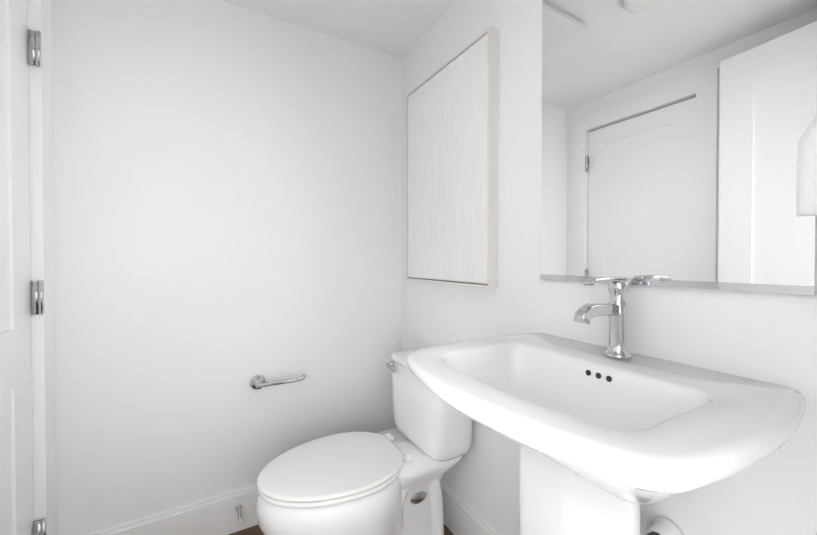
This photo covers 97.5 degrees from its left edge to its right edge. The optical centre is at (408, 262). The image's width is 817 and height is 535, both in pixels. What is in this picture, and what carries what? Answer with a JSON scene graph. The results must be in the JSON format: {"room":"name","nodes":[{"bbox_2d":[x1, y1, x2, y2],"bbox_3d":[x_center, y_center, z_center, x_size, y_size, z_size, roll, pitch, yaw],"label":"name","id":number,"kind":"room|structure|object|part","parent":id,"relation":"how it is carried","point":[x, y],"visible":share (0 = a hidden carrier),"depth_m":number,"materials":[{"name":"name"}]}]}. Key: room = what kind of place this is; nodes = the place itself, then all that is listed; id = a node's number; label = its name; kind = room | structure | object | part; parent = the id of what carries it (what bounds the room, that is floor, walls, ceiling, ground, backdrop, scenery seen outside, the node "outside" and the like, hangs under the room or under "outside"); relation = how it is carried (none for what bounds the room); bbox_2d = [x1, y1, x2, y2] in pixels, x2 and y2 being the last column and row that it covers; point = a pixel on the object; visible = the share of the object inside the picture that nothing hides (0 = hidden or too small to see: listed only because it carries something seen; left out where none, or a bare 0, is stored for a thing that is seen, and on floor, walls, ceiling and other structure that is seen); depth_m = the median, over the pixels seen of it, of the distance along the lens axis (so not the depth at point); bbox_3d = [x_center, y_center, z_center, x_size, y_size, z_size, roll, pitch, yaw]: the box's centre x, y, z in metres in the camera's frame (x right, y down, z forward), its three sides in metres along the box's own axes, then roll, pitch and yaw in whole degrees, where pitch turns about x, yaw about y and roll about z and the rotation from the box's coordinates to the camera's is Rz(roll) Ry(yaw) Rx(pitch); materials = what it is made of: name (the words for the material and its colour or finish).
{"room":"bathroom","nodes":[
{"label":"bathroom","id":0,"kind":"room"},
{"bbox_2d":[27,0,38,521],"bbox_3d":[-0.842,0.039,0.436,0.120,2.240,1.800,0,1,-30],"label":"wall","id":1,"kind":"structure","parent":0,"point":[33,275],"depth_m":1.11,"materials":[{"name":"white paint"}]},
{"bbox_2d":[0,0,46,534],"bbox_3d":[-1.003,0.134,0.841,0.093,2.028,0.632,0,1,-30],"label":"closet door","id":2,"kind":"structure","parent":1,"relation":"in","point":[21,297],"depth_m":1.02,"materials":[{"name":"white paint"}]},
{"bbox_2d":[33,0,56,534],"bbox_3d":[-0.995,0.086,0.844,0.017,2.136,0.818,0,1,-30],"label":"door frame","id":3,"kind":"structure","parent":1,"relation":"attached to","point":[42,19],"depth_m":1.14,"materials":[{"name":"white paint"}]},
{"bbox_2d":[51,0,401,534],"bbox_3d":[-0.665,0.026,1.641,1.618,2.240,0.120,0,1,-30],"label":"wall","id":4,"kind":"structure","parent":0,"point":[227,187],"depth_m":1.48,"materials":[{"name":"white paint"}]},
{"bbox_2d":[88,486,258,534],"bbox_3d":[-0.640,1.064,1.580,1.350,0.165,0.030,0,1,-30],"label":"baseboard","id":5,"kind":"structure","parent":4,"relation":"attached to","point":[216,515],"depth_m":1.47,"materials":[{"name":"white paint"}]},
{"bbox_2d":[235,505,242,523],"bbox_3d":[-0.707,1.053,1.500,0.028,0.039,0.079,0,1,-30],"label":"doorstop","id":6,"kind":"object","parent":5,"relation":"attached to","point":[238,508],"visible":1,"depth_m":1.51,"materials":[{"name":"silver metal"}]},
{"bbox_2d":[250,374,305,389],"bbox_3d":[-0.576,0.524,1.592,0.230,0.062,0.062,0,1,-30],"label":"toilet paper holder","id":7,"kind":"object","parent":4,"relation":"attached to","point":[257,382],"visible":1,"depth_m":1.56,"materials":[{"name":"silver metal"}]},
{"bbox_2d":[220,0,457,57],"bbox_3d":[-0.191,-1.125,0.794,1.618,0.080,2.040,0,1,-30],"label":"ceiling","id":8,"kind":"structure","parent":0,"point":[399,28],"depth_m":1.59,"materials":[{"name":"white paint"}]},
{"bbox_2d":[228,524,453,534],"bbox_3d":[-0.191,1.180,0.819,1.618,0.050,2.040,0,1,-30],"label":"floor","id":9,"kind":"structure","parent":0,"point":[255,530],"depth_m":1.53,"materials":[{"name":"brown wood"}]},
{"bbox_2d":[256,348,472,534],"bbox_3d":[-0.156,0.775,1.352,0.776,0.748,0.412,0,1,-30],"label":"toilet","id":10,"kind":"object","parent":9,"relation":"on","point":[386,482],"visible":0.9,"depth_m":1.29,"materials":[{"name":"white ceramic"}]},
{"bbox_3d":[-0.247,0.950,1.302,0.566,0.400,0.406,0,1,-30],"label":"bowl","id":11,"kind":"part","parent":10,"relation":"part of","materials":[{"name":"white ceramic"}]},
{"bbox_3d":[-0.274,0.717,1.284,0.498,0.022,0.390,0,1,-30],"label":"lid","id":12,"kind":"part","parent":10,"relation":"part of","materials":[{"name":"white plastic"}]},
{"bbox_3d":[-0.275,0.739,1.284,0.490,0.018,0.384,0,1,-30],"label":"seat","id":13,"kind":"part","parent":10,"relation":"part of","materials":[{"name":"white plastic"}]},
{"bbox_3d":[-0.068,0.443,1.528,0.032,0.033,0.080,0,1,-30],"label":"lever","id":14,"kind":"part","parent":10,"relation":"part of","materials":[{"name":"silver metal"}]},
{"bbox_3d":[0.088,0.412,1.487,0.214,0.026,0.412,0,1,-30],"label":"tank lid","id":15,"kind":"part","parent":10,"relation":"part of","materials":[{"name":"white ceramic"}]},
{"bbox_3d":[0.088,0.580,1.489,0.206,0.308,0.402,0,1,-30],"label":"tank","id":16,"kind":"part","parent":10,"relation":"part of","materials":[{"name":"white ceramic"}]},
{"bbox_2d":[406,277,805,534],"bbox_3d":[0.320,0.594,0.761,0.535,1.122,0.650,0,1,-30],"label":"sink","id":17,"kind":"object","parent":9,"relation":"on","point":[613,437],"visible":1,"depth_m":0.69,"materials":[{"name":"white ceramic"}]},
{"bbox_2d":[574,277,631,358],"bbox_3d":[0.450,0.128,0.830,0.181,0.191,0.058,0,1,-30],"label":"faucet","id":18,"kind":"object","parent":17,"relation":"on","point":[616,309],"depth_m":0.84,"materials":[{"name":"silver metal"}]},
{"bbox_2d":[406,333,805,505],"bbox_3d":[0.320,0.337,0.758,0.535,0.226,0.650,0,1,-30],"label":"basin","id":19,"kind":"object","parent":17,"relation":"in","point":[630,429],"depth_m":0.63,"materials":[{"name":"white ceramic"}]},
{"bbox_2d":[402,0,816,534],"bbox_3d":[0.490,0.031,1.125,0.120,2.240,1.920,0,1,-30],"label":"wall","id":20,"kind":"structure","parent":0,"point":[771,338],"depth_m":1.12,"materials":[{"name":"white paint"}]},
{"bbox_2d":[406,26,497,288],"bbox_3d":[0.154,-0.376,1.546,0.038,0.930,0.611,0,1,-30],"label":"framed artwork","id":21,"kind":"object","parent":20,"relation":"attached to","point":[451,170],"visible":1,"depth_m":1.45,"materials":[{"name":"white painted wood"}]},
{"bbox_2d":[440,480,498,534],"bbox_3d":[0.402,1.069,1.155,0.014,0.165,1.800,0,1,-30],"label":"baseboard","id":22,"kind":"structure","parent":20,"relation":"attached to","point":[459,518],"depth_m":1.48,"materials":[{"name":"white paint"}]},
{"bbox_2d":[540,0,816,294],"bbox_3d":[0.558,-0.409,0.865,0.010,0.925,0.580,0,1,-30],"label":"mirror","id":23,"kind":"object","parent":20,"relation":"attached to","point":[673,131],"visible":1,"depth_m":0.80,"materials":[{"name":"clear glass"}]},
{"bbox_2d":[796,116,816,216],"bbox_3d":[0.740,-0.336,0.479,0.079,0.521,0.294,0,1,-30],"label":"hanging towel","id":24,"kind":"object","parent":20,"relation":"hanging from","point":[806,201],"visible":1,"depth_m":0.59,"materials":[{"name":"white fabric"}]}
]}

